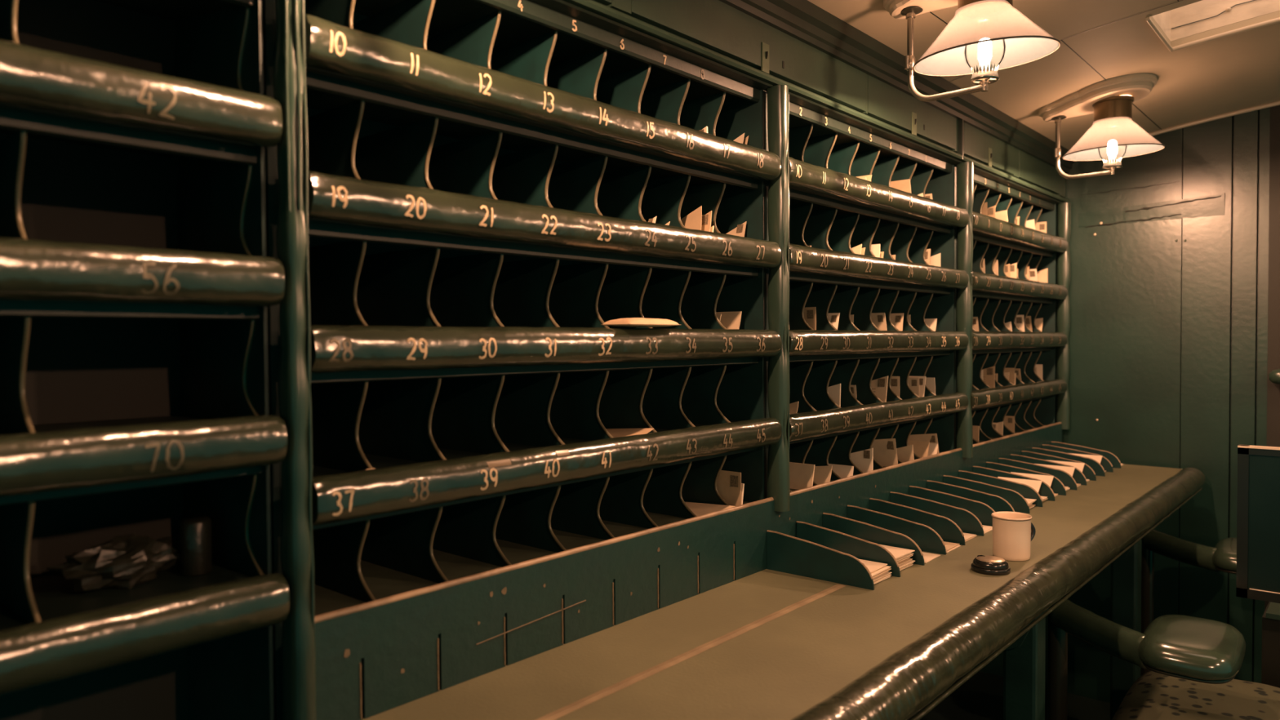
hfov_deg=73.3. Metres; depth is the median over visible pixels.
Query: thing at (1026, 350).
shelf
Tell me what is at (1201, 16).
air vent
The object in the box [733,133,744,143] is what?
letter
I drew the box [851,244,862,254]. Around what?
letter
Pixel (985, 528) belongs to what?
letter
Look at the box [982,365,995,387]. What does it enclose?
letter
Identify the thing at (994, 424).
letter
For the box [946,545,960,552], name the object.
letter
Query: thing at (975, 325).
letter
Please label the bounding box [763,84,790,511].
post
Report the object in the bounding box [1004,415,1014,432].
letter
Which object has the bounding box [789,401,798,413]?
letter
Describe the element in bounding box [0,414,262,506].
shelf
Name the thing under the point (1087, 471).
divider
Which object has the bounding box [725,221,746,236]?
letter
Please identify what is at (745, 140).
letter
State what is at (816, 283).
shelf
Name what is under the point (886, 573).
letter
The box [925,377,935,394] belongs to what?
letter
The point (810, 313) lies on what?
letter
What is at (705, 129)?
letter
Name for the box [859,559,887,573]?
letter
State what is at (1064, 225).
post
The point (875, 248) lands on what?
letter
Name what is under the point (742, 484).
letter
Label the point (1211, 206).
trim
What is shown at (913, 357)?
shelf
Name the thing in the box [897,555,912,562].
letter
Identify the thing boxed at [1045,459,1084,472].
letter
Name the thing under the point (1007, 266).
letter
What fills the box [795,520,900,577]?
divider
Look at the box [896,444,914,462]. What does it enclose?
letter
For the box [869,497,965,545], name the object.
divider
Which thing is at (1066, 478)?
divider
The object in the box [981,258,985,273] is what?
letter
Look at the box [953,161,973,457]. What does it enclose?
post
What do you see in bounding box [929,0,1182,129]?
trim
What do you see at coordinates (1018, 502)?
divider
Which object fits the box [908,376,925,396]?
letter
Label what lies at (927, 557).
letter
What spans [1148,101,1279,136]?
trim
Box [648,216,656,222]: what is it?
letter
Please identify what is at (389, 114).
shelf
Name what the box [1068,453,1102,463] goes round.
letter
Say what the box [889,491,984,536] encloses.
divider
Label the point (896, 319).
letter
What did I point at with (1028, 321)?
letter
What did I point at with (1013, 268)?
letter
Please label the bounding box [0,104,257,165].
shelf
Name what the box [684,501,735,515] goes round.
letter
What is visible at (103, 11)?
shelf
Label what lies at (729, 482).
letter
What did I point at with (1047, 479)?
letter
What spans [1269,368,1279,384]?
door knob
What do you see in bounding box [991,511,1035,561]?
enamel mug
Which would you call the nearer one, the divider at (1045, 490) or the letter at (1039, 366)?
the divider at (1045, 490)
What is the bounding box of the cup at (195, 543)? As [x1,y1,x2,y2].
[178,515,212,576]
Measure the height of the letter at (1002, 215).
0.073 m
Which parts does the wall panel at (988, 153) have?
door, door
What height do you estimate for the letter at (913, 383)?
0.059 m
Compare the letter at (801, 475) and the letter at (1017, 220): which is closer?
the letter at (801, 475)
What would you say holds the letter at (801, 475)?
on the rack at (833, 211)
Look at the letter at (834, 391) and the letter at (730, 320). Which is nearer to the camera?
the letter at (730, 320)
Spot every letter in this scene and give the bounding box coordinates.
[606,427,653,437]
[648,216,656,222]
[680,205,702,230]
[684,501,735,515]
[698,126,707,133]
[701,210,711,231]
[715,311,742,328]
[716,314,721,320]
[716,470,741,506]
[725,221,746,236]
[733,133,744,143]
[741,483,744,504]
[742,136,748,144]
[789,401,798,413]
[789,462,814,489]
[803,306,816,329]
[813,465,832,484]
[827,312,839,328]
[827,383,840,407]
[828,463,853,478]
[850,315,853,324]
[850,385,856,398]
[850,448,873,472]
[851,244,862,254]
[857,174,871,181]
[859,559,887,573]
[861,247,865,254]
[871,244,879,257]
[871,312,887,330]
[871,375,888,402]
[871,438,897,466]
[871,565,891,576]
[872,568,891,577]
[872,571,891,581]
[873,573,891,583]
[880,251,884,257]
[880,544,915,559]
[890,178,911,193]
[890,313,903,330]
[890,376,899,396]
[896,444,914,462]
[896,552,913,560]
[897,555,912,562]
[897,558,912,564]
[898,560,915,568]
[907,377,919,396]
[907,440,929,457]
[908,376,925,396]
[908,433,938,453]
[922,551,940,563]
[924,193,933,199]
[924,248,930,265]
[924,318,937,331]
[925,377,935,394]
[927,443,937,456]
[930,253,941,266]
[943,541,959,551]
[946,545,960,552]
[963,533,976,540]
[972,316,978,331]
[972,425,979,441]
[981,202,986,215]
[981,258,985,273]
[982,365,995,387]
[982,524,992,532]
[986,205,995,217]
[992,422,998,431]
[993,259,998,275]
[995,209,1008,222]
[997,421,1003,435]
[997,476,1041,492]
[1004,263,1009,277]
[1004,321,1012,331]
[1004,368,1014,384]
[1004,372,1008,380]
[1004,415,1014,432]
[1009,262,1017,278]
[1010,471,1053,487]
[1014,315,1024,331]
[1014,368,1021,380]
[1015,216,1019,225]
[1025,219,1035,229]
[1025,266,1029,279]
[1025,315,1032,331]
[1025,497,1036,503]
[1028,268,1037,281]
[1035,222,1046,233]
[1035,317,1043,331]
[1035,364,1042,379]
[1035,463,1075,476]
[1036,268,1048,283]
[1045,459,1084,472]
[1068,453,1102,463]
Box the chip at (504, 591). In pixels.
[501,586,506,594]
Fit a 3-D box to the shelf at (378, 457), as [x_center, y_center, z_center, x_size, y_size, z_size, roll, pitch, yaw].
[-0.159,0.164,1.443,0.230,0.056,0.978,1,2,41]
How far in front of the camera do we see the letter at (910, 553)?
1.70 m
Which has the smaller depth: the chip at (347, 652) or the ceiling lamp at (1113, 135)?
the chip at (347, 652)
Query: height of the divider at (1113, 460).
0.077 m
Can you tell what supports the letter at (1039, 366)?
on the rack at (997, 300)
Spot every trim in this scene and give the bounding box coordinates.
[719,0,1075,173]
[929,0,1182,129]
[1078,193,1224,226]
[1080,181,1221,227]
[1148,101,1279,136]
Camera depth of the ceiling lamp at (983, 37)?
1.67 m
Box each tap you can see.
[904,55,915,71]
[1053,147,1061,158]
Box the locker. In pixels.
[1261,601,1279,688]
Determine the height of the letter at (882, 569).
0.002 m
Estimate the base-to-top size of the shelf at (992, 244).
0.056 m
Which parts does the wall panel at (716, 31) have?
door, door, door, cover strip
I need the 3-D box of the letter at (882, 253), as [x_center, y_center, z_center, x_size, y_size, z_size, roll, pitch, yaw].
[0.567,-0.258,2.245,0.142,0.040,0.017,1,2,41]
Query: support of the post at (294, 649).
attached to the rack at (138, 281)
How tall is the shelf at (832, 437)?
0.056 m
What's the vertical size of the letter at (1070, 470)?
0.036 m
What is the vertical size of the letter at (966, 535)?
0.002 m
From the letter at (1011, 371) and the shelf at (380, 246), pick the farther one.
the letter at (1011, 371)
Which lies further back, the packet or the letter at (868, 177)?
the letter at (868, 177)
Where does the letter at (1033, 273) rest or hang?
on the rack at (997, 300)
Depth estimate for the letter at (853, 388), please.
2.13 m
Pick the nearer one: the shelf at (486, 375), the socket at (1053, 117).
the shelf at (486, 375)
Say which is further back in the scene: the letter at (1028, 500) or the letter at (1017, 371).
the letter at (1017, 371)
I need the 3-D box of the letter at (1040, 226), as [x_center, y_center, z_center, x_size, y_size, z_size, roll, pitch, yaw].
[1.474,-0.482,3.282,0.144,0.078,0.003,1,2,41]
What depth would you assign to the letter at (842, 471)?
2.03 m
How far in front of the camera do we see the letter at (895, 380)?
2.29 m
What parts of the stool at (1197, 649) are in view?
padded arm, seat plate, seat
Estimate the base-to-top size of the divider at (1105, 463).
0.077 m
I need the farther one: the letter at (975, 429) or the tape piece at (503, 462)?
the letter at (975, 429)
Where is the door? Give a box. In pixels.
[1264,105,1279,610]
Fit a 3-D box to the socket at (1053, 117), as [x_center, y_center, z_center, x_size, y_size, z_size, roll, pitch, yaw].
[1.278,-0.737,2.631,0.048,0.005,0.048,0,1,22]
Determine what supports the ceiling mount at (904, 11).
attached to the ceiling lamp at (983, 37)
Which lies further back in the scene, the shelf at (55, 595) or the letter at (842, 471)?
the letter at (842, 471)
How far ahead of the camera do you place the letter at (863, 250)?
2.13 m
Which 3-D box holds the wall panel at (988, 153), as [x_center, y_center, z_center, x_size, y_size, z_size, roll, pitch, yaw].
[1.135,-0.665,2.946,0.344,0.168,1.051,1,2,41]
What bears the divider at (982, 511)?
on the desk
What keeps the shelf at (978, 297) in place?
attached to the rack at (997, 300)
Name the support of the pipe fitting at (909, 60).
on the ceiling lamp at (983, 37)
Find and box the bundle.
[44,533,177,591]
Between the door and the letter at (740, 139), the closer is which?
the letter at (740, 139)
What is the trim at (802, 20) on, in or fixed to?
attached to the wall
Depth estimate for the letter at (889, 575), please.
1.61 m
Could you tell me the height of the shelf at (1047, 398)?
0.056 m
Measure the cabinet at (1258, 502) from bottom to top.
1.094 m
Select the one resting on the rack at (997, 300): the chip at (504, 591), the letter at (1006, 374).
the letter at (1006, 374)
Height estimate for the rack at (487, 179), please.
0.848 m
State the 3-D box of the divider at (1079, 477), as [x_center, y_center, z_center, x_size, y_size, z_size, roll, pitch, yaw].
[1.288,0.345,2.717,0.226,0.077,0.005,1,2,42]
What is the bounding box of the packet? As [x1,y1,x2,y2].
[600,317,679,327]
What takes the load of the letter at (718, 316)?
on the rack at (487, 179)
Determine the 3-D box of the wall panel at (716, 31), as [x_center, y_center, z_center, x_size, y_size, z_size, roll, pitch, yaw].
[-0.253,-0.624,1.357,0.344,0.178,3.166,1,2,41]
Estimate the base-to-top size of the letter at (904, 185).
0.071 m
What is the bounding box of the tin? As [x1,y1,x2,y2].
[970,555,1010,575]
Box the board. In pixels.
[314,422,1062,719]
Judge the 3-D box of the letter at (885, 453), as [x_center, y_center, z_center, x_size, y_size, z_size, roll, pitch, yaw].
[0.596,0.237,2.246,0.157,0.077,0.020,1,2,41]
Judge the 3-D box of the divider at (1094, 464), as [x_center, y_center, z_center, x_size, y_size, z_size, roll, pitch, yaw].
[1.435,0.341,2.885,0.226,0.077,0.005,1,2,42]
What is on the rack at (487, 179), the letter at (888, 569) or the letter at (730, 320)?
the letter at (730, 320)
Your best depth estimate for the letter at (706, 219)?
1.65 m
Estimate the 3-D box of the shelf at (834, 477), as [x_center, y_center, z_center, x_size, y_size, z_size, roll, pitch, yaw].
[0.508,0.284,2.202,0.238,0.012,0.962,1,2,41]
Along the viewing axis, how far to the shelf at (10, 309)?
0.87 m
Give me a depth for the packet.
1.38 m
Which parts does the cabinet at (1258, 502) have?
panel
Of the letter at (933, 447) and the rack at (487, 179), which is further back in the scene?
the letter at (933, 447)
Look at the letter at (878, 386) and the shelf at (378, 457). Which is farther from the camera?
the letter at (878, 386)
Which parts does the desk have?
leg, leg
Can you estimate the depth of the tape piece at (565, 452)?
1.26 m
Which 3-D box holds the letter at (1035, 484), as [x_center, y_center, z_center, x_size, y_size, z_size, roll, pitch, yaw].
[1.068,0.357,2.435,0.120,0.036,0.042,1,2,41]
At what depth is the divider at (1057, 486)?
2.54 m
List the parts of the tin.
lid, lid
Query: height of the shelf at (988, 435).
0.012 m
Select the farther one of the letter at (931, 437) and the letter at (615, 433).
the letter at (931, 437)
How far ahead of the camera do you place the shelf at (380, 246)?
1.30 m
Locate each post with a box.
[262,0,316,719]
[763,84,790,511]
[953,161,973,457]
[1054,202,1071,429]
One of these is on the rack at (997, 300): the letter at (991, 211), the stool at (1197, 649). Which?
the letter at (991, 211)
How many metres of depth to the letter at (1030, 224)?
3.13 m
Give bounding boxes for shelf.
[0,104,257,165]
[0,299,259,319]
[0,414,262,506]
[0,551,253,695]
[92,0,254,22]
[302,66,759,190]
[308,220,758,276]
[310,501,750,616]
[311,357,758,383]
[311,420,758,529]
[789,186,951,234]
[789,271,950,294]
[789,351,950,362]
[789,404,950,444]
[790,451,941,491]
[971,395,1052,411]
[972,290,1052,303]
[972,346,1052,354]
[973,231,1053,257]
[978,426,1038,442]
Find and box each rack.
[0,0,289,719]
[300,0,782,616]
[768,92,968,492]
[955,164,1067,444]
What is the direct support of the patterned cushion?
on the bench
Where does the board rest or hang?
on the desk
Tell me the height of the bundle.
0.054 m
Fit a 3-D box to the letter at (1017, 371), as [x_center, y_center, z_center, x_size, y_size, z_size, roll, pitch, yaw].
[1.296,0.059,3.089,0.138,0.058,0.024,1,2,41]
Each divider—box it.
[766,529,874,590]
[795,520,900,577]
[822,512,924,565]
[847,505,946,555]
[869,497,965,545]
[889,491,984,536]
[909,485,995,526]
[926,480,1014,511]
[943,475,1030,513]
[958,470,1042,506]
[973,466,1054,501]
[986,462,1066,495]
[999,457,1077,489]
[1010,453,1086,485]
[1022,450,1096,480]
[1031,447,1105,476]
[1042,444,1113,472]
[1051,441,1121,468]
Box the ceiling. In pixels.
[807,0,1279,150]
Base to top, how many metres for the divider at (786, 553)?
0.077 m
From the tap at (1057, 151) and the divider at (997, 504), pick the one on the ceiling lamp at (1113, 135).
the tap at (1057, 151)
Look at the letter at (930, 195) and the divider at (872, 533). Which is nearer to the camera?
the divider at (872, 533)
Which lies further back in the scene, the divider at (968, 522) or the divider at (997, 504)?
the divider at (997, 504)
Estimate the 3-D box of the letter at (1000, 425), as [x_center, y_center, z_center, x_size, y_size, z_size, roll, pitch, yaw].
[1.167,0.231,2.941,0.143,0.050,0.009,1,2,41]
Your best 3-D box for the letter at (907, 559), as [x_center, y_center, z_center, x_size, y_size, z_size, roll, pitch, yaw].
[0.466,0.400,1.742,0.140,0.002,0.088,1,2,43]
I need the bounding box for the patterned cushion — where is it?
[1111,671,1279,719]
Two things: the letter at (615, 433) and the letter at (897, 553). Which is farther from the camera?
the letter at (897, 553)
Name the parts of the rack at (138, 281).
panel, panel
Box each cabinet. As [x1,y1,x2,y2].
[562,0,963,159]
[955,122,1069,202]
[1235,444,1279,603]
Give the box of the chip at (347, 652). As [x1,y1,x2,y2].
[343,648,350,657]
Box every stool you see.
[1047,599,1245,719]
[1140,528,1236,675]
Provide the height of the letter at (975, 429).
0.052 m
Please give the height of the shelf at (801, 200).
0.056 m
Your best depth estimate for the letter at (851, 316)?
2.13 m
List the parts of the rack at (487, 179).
panel, rail, panel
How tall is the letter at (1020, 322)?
0.073 m
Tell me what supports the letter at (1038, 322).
on the rack at (997, 300)
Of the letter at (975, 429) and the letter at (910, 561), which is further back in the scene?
the letter at (975, 429)
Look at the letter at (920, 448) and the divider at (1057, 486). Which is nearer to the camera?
the letter at (920, 448)
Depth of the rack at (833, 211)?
2.11 m
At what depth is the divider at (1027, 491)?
2.37 m
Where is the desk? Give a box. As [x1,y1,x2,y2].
[361,463,1205,719]
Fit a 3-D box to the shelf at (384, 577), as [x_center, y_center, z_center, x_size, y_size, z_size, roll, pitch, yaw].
[-0.155,0.306,1.444,0.238,0.012,0.978,1,2,41]
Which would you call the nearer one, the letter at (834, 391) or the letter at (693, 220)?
the letter at (693, 220)
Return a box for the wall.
[972,106,1270,702]
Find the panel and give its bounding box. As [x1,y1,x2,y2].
[907,669,1110,719]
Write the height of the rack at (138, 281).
1.256 m
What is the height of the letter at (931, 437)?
0.067 m
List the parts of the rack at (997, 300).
panel, rail, panel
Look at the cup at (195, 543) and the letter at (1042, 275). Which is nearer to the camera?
the cup at (195, 543)
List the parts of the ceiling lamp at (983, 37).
rod, ceiling plate, arm, globe, lamp shade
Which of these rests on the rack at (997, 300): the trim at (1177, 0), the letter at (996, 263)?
the letter at (996, 263)
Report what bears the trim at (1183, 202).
attached to the wall
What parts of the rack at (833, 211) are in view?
panel, rail, panel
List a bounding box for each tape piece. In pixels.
[486,458,511,467]
[555,449,570,456]
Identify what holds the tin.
on the desk
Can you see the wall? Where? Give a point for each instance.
(1168, 338)
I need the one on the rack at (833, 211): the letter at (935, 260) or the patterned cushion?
the letter at (935, 260)
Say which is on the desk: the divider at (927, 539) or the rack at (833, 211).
the divider at (927, 539)
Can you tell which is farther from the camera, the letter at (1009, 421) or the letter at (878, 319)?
the letter at (1009, 421)
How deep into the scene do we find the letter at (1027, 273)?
3.12 m
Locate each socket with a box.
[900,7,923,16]
[1051,115,1066,120]
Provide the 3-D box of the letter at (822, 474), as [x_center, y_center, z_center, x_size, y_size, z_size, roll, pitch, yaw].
[0.366,0.260,1.992,0.168,0.045,0.018,1,2,41]
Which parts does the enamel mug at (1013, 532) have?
handle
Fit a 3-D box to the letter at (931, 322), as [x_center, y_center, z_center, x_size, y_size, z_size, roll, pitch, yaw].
[0.789,-0.095,2.509,0.152,0.049,0.019,1,2,41]
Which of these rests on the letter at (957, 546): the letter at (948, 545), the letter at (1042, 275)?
the letter at (948, 545)
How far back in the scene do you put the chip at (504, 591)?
1.20 m
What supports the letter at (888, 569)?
on the letter
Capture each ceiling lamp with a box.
[883,0,1061,102]
[1038,73,1164,179]
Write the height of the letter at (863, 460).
0.065 m
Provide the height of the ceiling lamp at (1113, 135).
0.267 m
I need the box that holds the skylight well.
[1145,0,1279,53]
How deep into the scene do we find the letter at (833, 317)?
2.03 m
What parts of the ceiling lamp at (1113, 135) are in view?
rod, arm, ceiling plate, globe, lamp shade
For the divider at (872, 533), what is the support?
on the desk
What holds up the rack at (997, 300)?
attached to the board
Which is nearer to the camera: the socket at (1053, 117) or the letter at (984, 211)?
the socket at (1053, 117)
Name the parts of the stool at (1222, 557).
padded arm, seat, seat plate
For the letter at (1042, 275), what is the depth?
3.24 m
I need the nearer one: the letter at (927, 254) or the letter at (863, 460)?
the letter at (863, 460)

